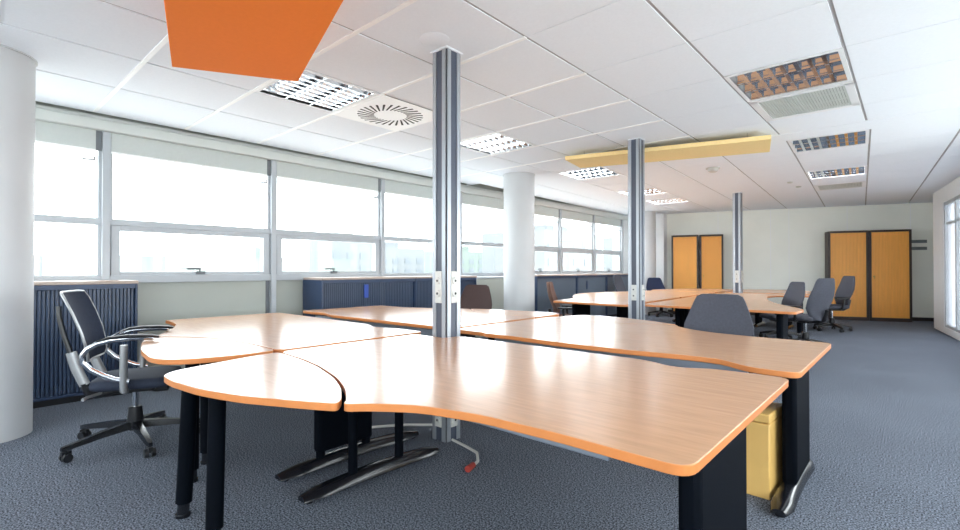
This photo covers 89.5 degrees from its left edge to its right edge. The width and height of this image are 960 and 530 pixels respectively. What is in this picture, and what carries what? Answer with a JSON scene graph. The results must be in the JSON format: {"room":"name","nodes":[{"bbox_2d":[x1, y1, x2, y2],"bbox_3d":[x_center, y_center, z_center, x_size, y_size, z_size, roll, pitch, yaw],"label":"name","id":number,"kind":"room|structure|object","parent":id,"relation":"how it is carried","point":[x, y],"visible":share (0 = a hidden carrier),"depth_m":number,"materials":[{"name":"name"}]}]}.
{"room":"open-plan office","nodes":[
{"label":"open-plan office","id":0,"kind":"room"},
{"bbox_2d":[35,101,615,368],"bbox_3d":[-1.344,-0.223,7.770,0.250,2.950,17.400,0,-1,42],"label":"wall","id":1,"kind":"structure","parent":0,"point":[158,303],"depth_m":5.60,"materials":[{"name":"white paint"}]},
{"bbox_2d":[34,151,101,280],"bbox_3d":[-4.389,-0.059,4.203,0.175,2.555,1.745,0,-1,42],"label":"window","id":2,"kind":"structure","parent":1,"relation":"in","point":[97,221],"depth_m":4.77,"materials":[{"name":"metal"}]},
{"bbox_2d":[35,120,101,150],"bbox_3d":[-4.307,-1.235,4.215,0.036,0.212,1.626,0,-1,42],"label":"roller blind","id":3,"kind":"object","parent":1,"relation":"attached to","point":[49,133],"visible":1,"depth_m":4.62,"materials":[{"name":"fabric"}]},
{"bbox_2d":[101,131,270,371],"bbox_3d":[-3.255,-0.047,5.469,0.180,2.555,1.745,0,-1,42],"label":"window","id":4,"kind":"structure","parent":1,"relation":"in","point":[111,228],"depth_m":5.17,"materials":[{"name":"metal"}]},
{"bbox_2d":[111,133,270,175],"bbox_3d":[-3.175,-1.223,5.483,0.036,0.212,1.626,0,-1,42],"label":"roller blind","id":5,"kind":"object","parent":4,"relation":"attached to","point":[125,145],"visible":1,"depth_m":5.37,"materials":[{"name":"fabric"}]},
{"bbox_2d":[265,160,380,312],"bbox_3d":[-2.128,-0.035,6.732,0.180,2.555,1.730,0,-1,42],"label":"window","id":6,"kind":"structure","parent":1,"relation":"in","point":[276,236],"depth_m":6.36,"materials":[{"name":"metal"}]},
{"bbox_2d":[277,161,380,191],"bbox_3d":[-2.048,-1.212,6.746,0.036,0.212,1.611,0,-1,42],"label":"roller blind","id":7,"kind":"object","parent":6,"relation":"attached to","point":[284,170],"visible":1,"depth_m":6.66,"materials":[{"name":"fabric"}]},
{"bbox_2d":[35,104,627,219],"bbox_3d":[-1.447,-1.379,7.403,0.100,0.145,16.700,0,-1,42],"label":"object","id":8,"kind":"structure","parent":1,"relation":"attached to","point":[42,112],"depth_m":5.77,"materials":[{"name":"fabric"}]},
{"bbox_2d":[380,179,432,275],"bbox_3d":[-1.003,-0.024,7.996,0.175,2.555,1.745,0,-1,42],"label":"window","id":9,"kind":"structure","parent":1,"relation":"in","point":[383,238],"depth_m":7.37,"materials":[{"name":"metal"}]},
{"bbox_2d":[385,180,432,199],"bbox_3d":[-0.921,-1.200,8.008,0.036,0.212,1.626,0,-1,42],"label":"roller blind","id":10,"kind":"object","parent":9,"relation":"attached to","point":[391,187],"visible":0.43,"depth_m":7.74,"materials":[{"name":"fabric"}]},
{"bbox_2d":[460,192,503,276],"bbox_3d":[0.122,-0.012,9.257,0.175,2.555,1.725,0,-1,42],"label":"window","id":11,"kind":"structure","parent":1,"relation":"in","point":[469,243],"depth_m":8.90,"materials":[{"name":"metal"}]},
{"bbox_2d":[462,193,503,209],"bbox_3d":[0.204,-1.188,9.269,0.036,0.212,1.606,0,-1,42],"label":"roller blind","id":12,"kind":"object","parent":11,"relation":"attached to","point":[467,199],"visible":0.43,"depth_m":9.07,"materials":[{"name":"fabric"}]},
{"bbox_2d":[535,218,559,273],"bbox_3d":[1.224,-0.001,10.488,0.180,2.555,1.669,0,-1,42],"label":"window","id":13,"kind":"structure","parent":1,"relation":"in","point":[556,248],"depth_m":11.02,"materials":[{"name":"metal"}]},
{"bbox_2d":[535,205,559,217],"bbox_3d":[1.303,-1.177,10.500,0.036,0.212,1.546,0,-1,42],"label":"roller blind","id":14,"kind":"object","parent":1,"relation":"attached to","point":[539,210],"visible":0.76,"depth_m":10.69,"materials":[{"name":"fabric"}]},
{"bbox_2d":[559,209,593,273],"bbox_3d":[2.286,0.011,11.678,0.180,2.555,1.619,0,-1,42],"label":"window","id":15,"kind":"structure","parent":1,"relation":"in","point":[589,251],"depth_m":11.70,"materials":[{"name":"metal"}]},
{"bbox_2d":[562,210,592,222],"bbox_3d":[2.365,-1.166,11.690,0.036,0.212,1.496,0,-1,42],"label":"roller blind","id":16,"kind":"object","parent":15,"relation":"attached to","point":[569,215],"visible":0.98,"depth_m":11.64,"materials":[{"name":"fabric"}]},
{"bbox_2d":[593,215,622,273],"bbox_3d":[3.354,0.022,12.874,0.180,2.555,1.687,0,-1,42],"label":"window","id":17,"kind":"structure","parent":1,"relation":"in","point":[619,230],"depth_m":13.29,"materials":[{"name":"metal"}]},
{"bbox_2d":[595,215,620,226],"bbox_3d":[3.414,-1.155,12.865,0.036,0.212,1.506,0,-1,42],"label":"roller blind","id":18,"kind":"object","parent":17,"relation":"attached to","point":[601,220],"visible":1,"depth_m":12.80,"materials":[{"name":"fabric"}]},
{"bbox_2d":[623,214,627,272],"bbox_3d":[4.238,-0.168,13.772,0.085,2.950,0.810,0,-1,42],"label":"trim","id":19,"kind":"structure","parent":1,"relation":"attached to","point":[625,222],"depth_m":13.52,"materials":[{"name":"white paint"}]},
{"bbox_2d":[0,0,959,214],"bbox_3d":[1.557,-1.606,4.399,9.084,0.246,22.585,0,-1,42],"label":"ceiling","id":20,"kind":"structure","parent":0,"point":[563,78],"depth_m":4.00,"materials":[{"name":"tile"}]},
{"bbox_2d":[164,0,342,81],"bbox_3d":[-1.021,-1.381,2.214,0.744,0.262,2.338,0,-1,-30],"label":"acoustic panel","id":21,"kind":"object","parent":20,"relation":"hanging from","point":[273,39],"visible":1,"depth_m":2.62,"materials":[{"name":"orange fabric"}]},
{"bbox_2d":[255,68,379,112],"bbox_3d":[-1.406,-1.544,4.188,0.760,0.114,0.760,0,-1,42],"label":"ceiling light","id":22,"kind":"object","parent":20,"relation":"attached to","point":[313,89],"visible":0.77,"depth_m":4.20,"materials":[{"name":"metal"}]},
{"bbox_2d":[333,95,432,131],"bbox_3d":[-0.883,-1.474,4.773,0.800,0.010,0.788,0,-1,42],"label":"ceiling vent","id":23,"kind":"object","parent":20,"relation":"in","point":[383,111],"visible":0.98,"depth_m":4.71,"materials":[{"name":"white metal"}]},
{"bbox_2d":[419,32,449,46],"bbox_3d":[-0.302,-1.500,3.219,0.200,0.006,0.200,0,-1,42],"label":"cap","id":24,"kind":"object","parent":20,"relation":"attached to","point":[435,39],"visible":1,"depth_m":3.21,"materials":[{"name":"plastic"}]},
{"bbox_2d":[460,133,535,154],"bbox_3d":[0.163,-1.528,5.945,0.760,0.114,0.760,0,-1,42],"label":"ceiling light","id":25,"kind":"object","parent":20,"relation":"attached to","point":[497,143],"visible":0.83,"depth_m":5.95,"materials":[{"name":"metal"}]},
{"bbox_2d":[558,167,621,179],"bbox_3d":[1.753,-1.512,7.737,0.760,0.114,0.760,0,-1,38],"label":"ceiling light","id":26,"kind":"object","parent":20,"relation":"attached to","point":[597,172],"visible":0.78,"depth_m":7.76,"materials":[{"name":"metal"}]},
{"bbox_2d":[617,190,627,195],"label":"ceiling light","id":27,"kind":"object","parent":20,"relation":"attached to","point":[622,192],"depth_m":9.64,"materials":[{"name":"metal"}]},
{"bbox_2d":[645,187,667,194],"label":"ceiling light","id":28,"kind":"object","parent":20,"relation":"attached to","point":[650,191],"depth_m":9.50,"materials":[{"name":"metal"}]},
{"bbox_2d":[645,197,689,203],"bbox_3d":[4.183,-1.483,10.819,0.760,0.114,0.760,0,-1,38],"label":"ceiling light","id":29,"kind":"object","parent":20,"relation":"attached to","point":[679,199],"visible":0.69,"depth_m":10.87,"materials":[{"name":"metal"}]},
{"bbox_2d":[565,133,770,167],"bbox_3d":[2.303,-1.420,6.066,2.346,0.112,0.663,0,-1,26],"label":"acoustic panel","id":30,"kind":"object","parent":20,"relation":"hanging from","point":[756,144],"visible":1,"depth_m":5.88,"materials":[{"name":"yellow fabric"}]},
{"bbox_2d":[706,167,719,172],"bbox_3d":[3.510,-1.431,7.295,0.200,0.069,0.200,0,-1,42],"label":"smoke detector","id":31,"kind":"object","parent":20,"relation":"attached to","point":[710,169],"visible":1,"depth_m":7.24,"materials":[{"name":"white plastic"}]},
{"bbox_2d":[724,47,852,101],"bbox_3d":[2.475,-1.547,3.880,0.760,0.114,0.760,0,-1,42],"label":"ceiling light","id":32,"kind":"object","parent":20,"relation":"attached to","point":[831,67],"visible":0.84,"depth_m":3.88,"materials":[{"name":"metal"}]},
{"bbox_2d":[749,81,860,121],"bbox_3d":[2.998,-1.504,4.466,0.760,0.039,0.760,0,-1,42],"label":"ceiling vent","id":33,"kind":"object","parent":20,"relation":"in","point":[826,98],"visible":1,"depth_m":4.43,"materials":[{"name":"white metal"}]},
{"bbox_2d":[759,85,850,118],"bbox_3d":[2.998,-1.496,4.466,0.640,0.014,0.640,0,-1,42],"label":"grille","id":34,"kind":"object","parent":33,"relation":"attached to","point":[830,98],"depth_m":4.46,"materials":[{"name":"white metal"}]},
{"bbox_2d":[788,129,868,152],"bbox_3d":[4.187,-1.529,5.818,0.760,0.114,0.760,0,-1,38],"label":"ceiling light","id":35,"kind":"object","parent":20,"relation":"attached to","point":[854,138],"visible":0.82,"depth_m":5.85,"materials":[{"name":"metal"}]},
{"bbox_2d":[805,166,866,178],"bbox_3d":[5.645,-1.512,7.668,0.760,0.114,0.760,0,-1,38],"label":"ceiling light","id":36,"kind":"object","parent":20,"relation":"attached to","point":[859,170],"visible":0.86,"depth_m":7.71,"materials":[{"name":"metal"}]},
{"bbox_2d":[814,181,865,190],"bbox_3d":[6.617,-1.463,8.900,0.760,0.039,0.760,0,-1,38],"label":"ceiling vent","id":37,"kind":"object","parent":20,"relation":"in","point":[848,185],"visible":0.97,"depth_m":8.93,"materials":[{"name":"white metal"}]},
{"bbox_2d":[818,182,861,189],"bbox_3d":[6.617,-1.455,8.900,0.640,0.014,0.640,0,-1,38],"label":"grille","id":38,"kind":"object","parent":37,"relation":"attached to","point":[855,184],"depth_m":8.93,"materials":[{"name":"white metal"}]},
{"bbox_2d":[0,312,959,529],"bbox_3d":[2.549,1.282,5.622,8.900,0.100,19.400,0,-1,42],"label":"floor","id":39,"kind":"structure","parent":0,"point":[884,399],"depth_m":2.81,"materials":[{"name":"carpet"}]},
{"bbox_2d":[0,44,37,442],"bbox_3d":[-3.476,-0.151,3.406,0.524,2.725,0.524,0,-1,42],"label":"pillar","id":40,"kind":"structure","parent":39,"relation":"on","point":[17,68],"depth_m":3.37,"materials":[{"name":"paint"}]},
{"bbox_2d":[33,280,138,408],"bbox_3d":[-3.868,0.683,4.337,0.495,1.075,1.236,0,-1,42],"label":"base cabinet","id":41,"kind":"object","parent":39,"relation":"on","point":[115,302],"visible":0.49,"depth_m":4.29,"materials":[{"name":"blue metal"}]},
{"bbox_2d":[56,290,199,462],"bbox_3d":[-2.349,0.690,3.337,0.808,1.043,0.817,0,-1,-24],"label":"office chair","id":42,"kind":"object","parent":39,"relation":"on","point":[123,380],"visible":0.91,"depth_m":3.17,"materials":[{"name":"black fabric"}]},
{"bbox_2d":[141,337,272,482],"bbox_3d":[-1.771,0.847,2.936,1.157,0.720,0.546,0,-1,42],"label":"extension","id":43,"kind":"object","parent":39,"relation":"on","point":[190,352],"visible":0.71,"depth_m":2.78,"materials":[{"name":"brown wood"}]},
{"bbox_2d":[164,353,341,529],"bbox_3d":[-0.902,0.839,2.078,1.160,0.720,0.616,0,-1,42],"label":"extension","id":44,"kind":"object","parent":39,"relation":"on","point":[270,379],"visible":1,"depth_m":2.08,"materials":[{"name":"brown wood"}]},
{"bbox_2d":[158,313,420,481],"bbox_3d":[-1.701,0.855,3.826,2.497,0.720,1.424,0,-1,42],"label":"desk","id":45,"kind":"object","parent":39,"relation":"on","point":[278,332],"visible":0.55,"depth_m":3.27,"materials":[{"name":"brown wood"}]},
{"bbox_2d":[303,276,415,316],"bbox_3d":[-1.653,0.706,6.818,0.495,1.075,1.546,0,-1,42],"label":"base cabinet","id":46,"kind":"object","parent":39,"relation":"on","point":[397,291],"visible":0.48,"depth_m":6.57,"materials":[{"name":"blue metal"}]},
{"bbox_2d":[372,423,431,427],"bbox_3d":[-0.618,1.201,3.591,0.729,0.020,0.119,0,-1,1],"label":"power cable","id":47,"kind":"object","parent":39,"relation":"on","point":[405,424],"visible":0.41,"depth_m":3.63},
{"bbox_2d":[303,305,534,339],"bbox_3d":[-0.601,0.867,5.092,2.512,0.720,1.477,0,-1,42],"label":"desk","id":48,"kind":"object","parent":39,"relation":"on","point":[409,318],"visible":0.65,"depth_m":4.74,"materials":[{"name":"brown wood"}]},
{"bbox_2d":[415,275,476,337],"bbox_3d":[-0.685,0.716,7.903,0.495,1.075,1.356,0,-1,42],"label":"base cabinet","id":49,"kind":"object","parent":39,"relation":"on","point":[423,284],"visible":0.23,"depth_m":7.44,"materials":[{"name":"blue metal"}]},
{"bbox_2d":[430,45,462,442],"bbox_3d":[-0.236,-0.146,3.409,0.182,2.715,0.182,0,-1,42],"label":"post","id":50,"kind":"object","parent":39,"relation":"on","point":[446,60],"visible":0.71,"depth_m":3.36,"materials":[{"name":"aluminium"},{"name":"white plastic"},{"name":"navy paint"}]},
{"bbox_2d":[435,416,439,423],"bbox_3d":[-0.293,1.068,3.334,0.050,0.050,0.010,0,-1,42],"label":"socket","id":51,"kind":"object","parent":50,"relation":"attached to","point":[437,418],"depth_m":3.33,"materials":[{"name":"white plastic"}]},
{"bbox_2d":[435,416,441,426],"bbox_3d":[-0.285,1.036,3.344,0.062,0.160,0.018,0,-1,42],"label":"outlet plate","id":52,"kind":"object","parent":50,"relation":"attached to","point":[438,420],"depth_m":3.33,"materials":[{"name":"white plastic"}]},
{"bbox_2d":[435,271,441,302],"bbox_3d":[-0.285,0.153,3.352,0.062,0.220,0.018,0,-1,42],"label":"outlet plate","id":53,"kind":"object","parent":50,"relation":"attached to","point":[438,274],"depth_m":3.34,"materials":[{"name":"white plastic"}]},
{"bbox_2d":[451,418,457,426],"bbox_3d":[-0.181,1.036,3.349,0.018,0.160,0.062,0,-1,42],"label":"outlet plate","id":54,"kind":"object","parent":50,"relation":"attached to","point":[454,422],"depth_m":3.33,"materials":[{"name":"white plastic"}]},
{"bbox_2d":[451,271,457,302],"bbox_3d":[-0.181,0.153,3.357,0.018,0.220,0.062,0,-1,42],"label":"outlet plate","id":55,"kind":"object","parent":50,"relation":"attached to","point":[454,274],"depth_m":3.34,"materials":[{"name":"white plastic"}]},
{"bbox_2d":[452,277,457,283],"bbox_3d":[-0.173,0.109,3.350,0.010,0.050,0.050,0,-1,42],"label":"socket","id":56,"kind":"object","parent":50,"relation":"attached to","point":[454,279],"depth_m":3.34,"materials":[{"name":"white plastic"}]},
{"bbox_2d":[452,290,457,296],"bbox_3d":[-0.173,0.197,3.349,0.010,0.050,0.050,0,-1,42],"label":"socket","id":57,"kind":"object","parent":50,"relation":"attached to","point":[454,292],"depth_m":3.34,"materials":[{"name":"white plastic"}]},
{"bbox_2d":[451,438,478,472],"bbox_3d":[-0.078,1.190,3.075,0.129,0.040,0.536,0,-1,-12],"label":"power cable","id":58,"kind":"object","parent":39,"relation":"on","point":[469,467],"visible":1,"depth_m":2.98,"materials":[{"name":"white plastic"}]},
{"bbox_2d":[460,285,491,336],"bbox_3d":[-0.176,0.754,6.380,0.643,0.970,0.678,0,-1,30],"label":"office chair","id":59,"kind":"object","parent":39,"relation":"on","point":[473,296],"visible":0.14,"depth_m":6.60,"materials":[{"name":"brown fabric"}]},
{"bbox_2d":[475,276,503,337],"bbox_3d":[0.163,0.737,8.909,0.460,1.050,1.200,0,-1,42],"label":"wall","id":60,"kind":"structure","parent":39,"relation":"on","point":[495,283],"depth_m":8.72,"materials":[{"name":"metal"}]},
{"bbox_2d":[471,309,558,318],"bbox_3d":[0.298,0.869,5.255,1.156,0.720,0.526,0,-1,42],"label":"extension","id":61,"kind":"object","parent":39,"relation":"on","point":[536,314],"visible":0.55,"depth_m":5.06,"materials":[{"name":"brown wood"}]},
{"bbox_2d":[503,172,534,310],"bbox_3d":[0.632,-0.110,7.828,0.524,2.725,0.524,0,-1,42],"label":"pillar","id":62,"kind":"structure","parent":39,"relation":"on","point":[519,187],"depth_m":7.61,"materials":[{"name":"paint"}]},
{"bbox_2d":[283,334,787,529],"bbox_3d":[-0.018,0.841,2.247,2.260,0.720,1.470,0,-1,42],"label":"desk","id":63,"kind":"object","parent":39,"relation":"on","point":[689,424],"visible":0.91,"depth_m":1.78,"materials":[{"name":"brown wood"}]},
{"bbox_2d":[535,274,577,313],"bbox_3d":[1.466,0.738,10.313,0.495,1.075,1.556,0,-1,42],"label":"base cabinet","id":64,"kind":"object","parent":39,"relation":"on","point":[565,285],"visible":0.44,"depth_m":10.12,"materials":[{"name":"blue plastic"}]},
{"bbox_2d":[546,282,571,315],"bbox_3d":[1.455,0.770,8.104,0.678,0.970,0.643,0,-1,16],"label":"office chair","id":65,"kind":"object","parent":39,"relation":"on","point":[552,296],"visible":0.27,"depth_m":8.03,"materials":[{"name":"brown fabric"}]},
{"bbox_2d":[577,274,606,315],"bbox_3d":[2.452,0.748,11.417,0.495,1.075,1.396,0,-1,42],"label":"base cabinet","id":66,"kind":"object","parent":39,"relation":"on","point":[586,283],"visible":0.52,"depth_m":11.37,"materials":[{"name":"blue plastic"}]},
{"bbox_2d":[539,315,674,324],"bbox_3d":[1.180,0.861,4.407,1.154,0.720,0.616,0,-1,42],"label":"extension","id":67,"kind":"object","parent":39,"relation":"on","point":[585,318],"visible":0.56,"depth_m":4.45,"materials":[{"name":"brown wood"}]},
{"bbox_2d":[604,273,627,316],"bbox_3d":[3.367,0.758,12.443,0.495,1.075,1.346,0,-1,42],"label":"base cabinet","id":68,"kind":"object","parent":39,"relation":"on","point":[611,310],"visible":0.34,"depth_m":12.05,"materials":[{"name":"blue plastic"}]},
{"bbox_2d":[553,293,679,315],"bbox_3d":[1.913,0.892,7.803,1.982,0.720,2.295,0,-1,42],"label":"desk","id":69,"kind":"object","parent":39,"relation":"on","point":[581,303],"visible":0.52,"depth_m":7.38,"materials":[{"name":"brown wood"}]},
{"bbox_2d":[613,275,625,291],"bbox_3d":[3.527,0.759,11.525,0.678,1.055,0.643,0,-1,42],"label":"office chair","id":70,"kind":"object","parent":39,"relation":"on","point":[619,285],"visible":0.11,"depth_m":11.69,"materials":[{"name":"grey fabric"}]},
{"bbox_2d":[627,137,645,319],"bbox_3d":[1.844,-0.125,5.701,0.182,2.715,0.182,0,-1,42],"label":"post","id":71,"kind":"object","parent":39,"relation":"on","point":[636,146],"visible":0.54,"depth_m":5.66,"materials":[{"name":"metal"}]},
{"bbox_2d":[631,285,635,299],"bbox_3d":[1.795,0.322,5.643,0.062,0.180,0.018,0,-1,42],"label":"outlet plate","id":72,"kind":"object","parent":71,"relation":"attached to","point":[633,287],"depth_m":5.63,"materials":[{"name":"white plastic"}]},
{"bbox_2d":[460,319,830,517],"bbox_3d":[1.081,0.852,3.471,2.270,0.720,1.536,0,-1,42],"label":"desk","id":73,"kind":"object","parent":39,"relation":"on","point":[671,345],"visible":0.84,"depth_m":2.78,"materials":[{"name":"brown wood"}]},
{"bbox_2d":[580,290,714,327],"bbox_3d":[3.321,0.908,9.508,1.954,0.720,2.178,0,-1,42],"label":"desk","id":74,"kind":"object","parent":39,"relation":"on","point":[622,312],"visible":0.41,"depth_m":9.27,"materials":[{"name":"brown wood"}]},
{"bbox_2d":[645,211,655,314],"bbox_3d":[4.436,-0.063,12.931,0.524,2.725,0.524,0,-1,42],"label":"pillar","id":75,"kind":"structure","parent":39,"relation":"on","point":[650,216],"depth_m":12.70,"materials":[{"name":"paint"}]},
{"bbox_2d":[646,278,672,316],"bbox_3d":[4.564,0.808,12.228,0.643,0.970,0.678,0,-1,-14],"label":"office chair","id":76,"kind":"object","parent":39,"relation":"on","point":[652,283],"visible":0.46,"depth_m":12.45,"materials":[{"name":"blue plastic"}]},
{"bbox_2d":[671,235,698,313],"bbox_3d":[5.447,0.259,12.859,0.650,2.086,0.343,0,-1,24],"label":"tall cabinet","id":77,"kind":"object","parent":39,"relation":"on","point":[685,274],"visible":0.68,"depth_m":12.73,"materials":[{"name":"brown wood"}]},
{"bbox_2d":[651,288,732,321],"bbox_3d":[4.865,0.922,10.994,1.490,0.720,1.890,0,-1,42],"label":"desk","id":78,"kind":"object","parent":39,"relation":"on","point":[681,289],"visible":0.35,"depth_m":10.59,"materials":[{"name":"brown wood"}]},
{"bbox_2d":[699,234,723,288],"bbox_3d":[6.018,0.257,12.591,0.550,2.086,0.373,0,-1,24],"label":"tall cabinet","id":79,"kind":"object","parent":39,"relation":"on","point":[711,245],"visible":0.57,"depth_m":12.48,"materials":[{"name":"brown wood"}]},
{"bbox_2d":[684,294,753,373],"bbox_3d":[1.853,0.731,3.872,0.643,0.970,0.678,0,-1,39],"label":"office chair","id":80,"kind":"object","parent":39,"relation":"on","point":[715,313],"visible":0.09,"depth_m":4.06,"materials":[{"name":"grey fabric"}]},
{"bbox_2d":[645,297,803,338],"bbox_3d":[3.431,0.881,6.622,1.864,0.720,2.139,0,-1,42],"label":"desk","id":81,"kind":"object","parent":39,"relation":"on","point":[781,311],"visible":0.52,"depth_m":6.01,"materials":[{"name":"brown wood"}]},
{"bbox_2d":[732,192,742,292],"bbox_3d":[5.139,-0.088,9.649,0.182,2.715,0.182,0,-1,42],"label":"post","id":82,"kind":"object","parent":39,"relation":"on","point":[737,196],"visible":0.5,"depth_m":9.60,"materials":[{"name":"metal"}]},
{"bbox_2d":[735,270,738,282],"bbox_3d":[5.091,0.229,9.592,0.062,0.240,0.018,0,-1,42],"label":"outlet plate","id":83,"kind":"object","parent":82,"relation":"attached to","point":[736,271],"depth_m":9.58,"materials":[{"name":"white plastic"}]},
{"bbox_2d":[692,292,808,334],"bbox_3d":[4.820,0.897,8.290,1.819,0.720,2.160,0,-1,42],"label":"desk","id":84,"kind":"object","parent":39,"relation":"on","point":[753,296],"visible":0.34,"depth_m":8.56,"materials":[{"name":"brown wood"}]},
{"bbox_2d":[746,402,782,499],"bbox_3d":[1.473,0.987,2.681,0.304,0.435,0.308,-1,-1,44],"label":"metal box","id":85,"kind":"object","parent":39,"relation":"on","point":[764,433],"visible":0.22,"depth_m":2.52,"materials":[{"name":"yellow metal"}]},
{"bbox_2d":[726,289,834,328],"bbox_3d":[6.395,0.914,10.136,1.890,0.720,2.132,0,-1,42],"label":"desk","id":86,"kind":"object","parent":39,"relation":"on","point":[758,320],"visible":0.44,"depth_m":10.01,"materials":[{"name":"brown wood"}]},
{"bbox_2d":[759,282,804,338],"bbox_3d":[5.100,0.771,8.197,0.678,0.970,0.643,0,-1,2],"label":"office chair","id":87,"kind":"object","parent":39,"relation":"on","point":[794,295],"visible":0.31,"depth_m":8.17,"materials":[{"name":"grey fabric"}]},
{"bbox_2d":[786,278,834,342],"bbox_3d":[4.860,0.719,7.191,0.643,1.055,0.678,0,-1,-20],"label":"office chair","id":88,"kind":"object","parent":39,"relation":"on","point":[821,296],"visible":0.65,"depth_m":6.95,"materials":[{"name":"grey fabric"}]},
{"bbox_2d":[813,276,854,332],"bbox_3d":[6.819,0.739,9.341,0.678,1.055,0.643,0,-1,7],"label":"office chair","id":89,"kind":"object","parent":39,"relation":"on","point":[845,290],"visible":0.74,"depth_m":9.28,"materials":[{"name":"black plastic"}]},
{"bbox_2d":[825,230,868,320],"bbox_3d":[8.659,0.246,11.442,0.770,2.086,0.343,0,-1,24],"label":"tall cabinet","id":90,"kind":"object","parent":39,"relation":"on","point":[846,252],"visible":0.91,"depth_m":11.28,"materials":[{"name":"brown wood"}]},
{"bbox_2d":[868,229,911,321],"bbox_3d":[9.366,0.243,11.114,0.770,2.086,0.373,0,-1,24],"label":"tall cabinet","id":91,"kind":"object","parent":39,"relation":"on","point":[890,251],"visible":0.85,"depth_m":10.98,"materials":[{"name":"brown wood"}]},
{"bbox_2d":[667,201,933,317],"bbox_3d":[8.037,-0.158,12.154,6.400,2.900,0.203,0,-1,24],"label":"wall","id":92,"kind":"structure","parent":0,"point":[781,247],"depth_m":12.11,"materials":[{"name":"white paint"}]},
{"bbox_2d":[656,213,666,310],"bbox_3d":[4.803,-0.168,13.710,1.030,2.950,0.550,0,-1,42],"label":"trim","id":93,"kind":"structure","parent":92,"relation":"attached to","point":[661,219],"depth_m":13.24,"materials":[{"name":"white paint"}]},
{"bbox_2d":[668,310,933,320],"bbox_3d":[7.992,1.251,12.040,6.200,0.080,0.020,0,-1,24],"label":"baseboard","id":94,"kind":"structure","parent":92,"relation":"attached to","point":[751,313],"depth_m":11.11,"materials":[{"name":"grey"}]},
{"bbox_2d":[912,240,926,249],"bbox_3d":[10.098,-0.462,11.130,0.280,0.230,0.014,0,-1,24],"label":"wall plaque","id":95,"kind":"object","parent":92,"relation":"attached to","point":[913,241],"visible":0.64,"depth_m":11.12,"materials":[{"name":"grey metal"}]},
{"bbox_2d":[943,176,959,340],"bbox_3d":[4.005,-0.274,2.225,0.199,2.950,16.389,0,-1,35],"label":"wall","id":96,"kind":"structure","parent":0,"point":[951,190],"depth_m":8.43,"materials":[{"name":"white paint"}]},
{"bbox_2d":[933,188,944,332],"bbox_3d":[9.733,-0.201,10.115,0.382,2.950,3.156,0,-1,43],"label":"trim","id":97,"kind":"structure","parent":96,"relation":"attached to","point":[938,205],"depth_m":9.34,"materials":[{"name":"white paint"}]},
{"bbox_2d":[944,195,959,332],"bbox_3d":[7.544,-0.022,7.375,0.079,2.300,3.886,0,-1,35],"label":"window","id":98,"kind":"structure","parent":96,"relation":"in","point":[952,206],"depth_m":8.59,"materials":[{"name":"glass"}]},
{"label":"outside","id":99,"kind":"structure","parent":0,"visible":0},
{"bbox_3d":[12.516,10.548,28.944,340.000,0.200,300.000,0,-1,42],"label":"ground","id":100,"kind":"structure","parent":99,"visible":0},
{"bbox_2d":[34,255,42,274],"bbox_3d":[-46.739,4.329,37.656,9.060,12.400,18.000,0,-1,42],"label":"building","id":101,"kind":"structure","parent":100,"relation":"on","point":[38,259],"depth_m":41.22,"materials":[{"name":"white"}]},
{"bbox_2d":[53,245,353,274],"bbox_3d":[-22.976,4.480,43.254,8.060,12.200,22.000,0,-1,42],"label":"building","id":102,"kind":"structure","parent":100,"relation":"on","point":[180,258],"depth_m":39.46,"materials":[{"name":"white"}]},
{"bbox_2d":[290,232,371,270],"bbox_3d":[-17.464,3.471,58.450,9.060,14.500,7.000,0,-1,42],"label":"building","id":103,"kind":"structure","parent":100,"relation":"on","point":[361,253],"depth_m":55.46,"materials":[{"name":"white"}]},
{"bbox_2d":[385,241,423,272],"bbox_3d":[-13.710,3.801,67.160,9.060,14.000,8.000,0,-1,42],"label":"building","id":104,"kind":"structure","parent":100,"relation":"on","point":[397,260],"depth_m":64.70,"materials":[{"name":"white"}]},
{"bbox_2d":[424,246,481,272],"bbox_3d":[-4.788,3.863,84.664,9.060,14.200,12.000,0,-1,42],"label":"building","id":105,"kind":"structure","parent":100,"relation":"on","point":[471,261],"depth_m":81.02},
{"bbox_2d":[482,224,601,271],"bbox_3d":[7.950,2.984,59.898,9.060,15.500,13.000,0,-1,42],"label":"building","id":106,"kind":"structure","parent":100,"relation":"on","point":[492,257],"depth_m":56.58,"materials":[{"name":"white"}]},
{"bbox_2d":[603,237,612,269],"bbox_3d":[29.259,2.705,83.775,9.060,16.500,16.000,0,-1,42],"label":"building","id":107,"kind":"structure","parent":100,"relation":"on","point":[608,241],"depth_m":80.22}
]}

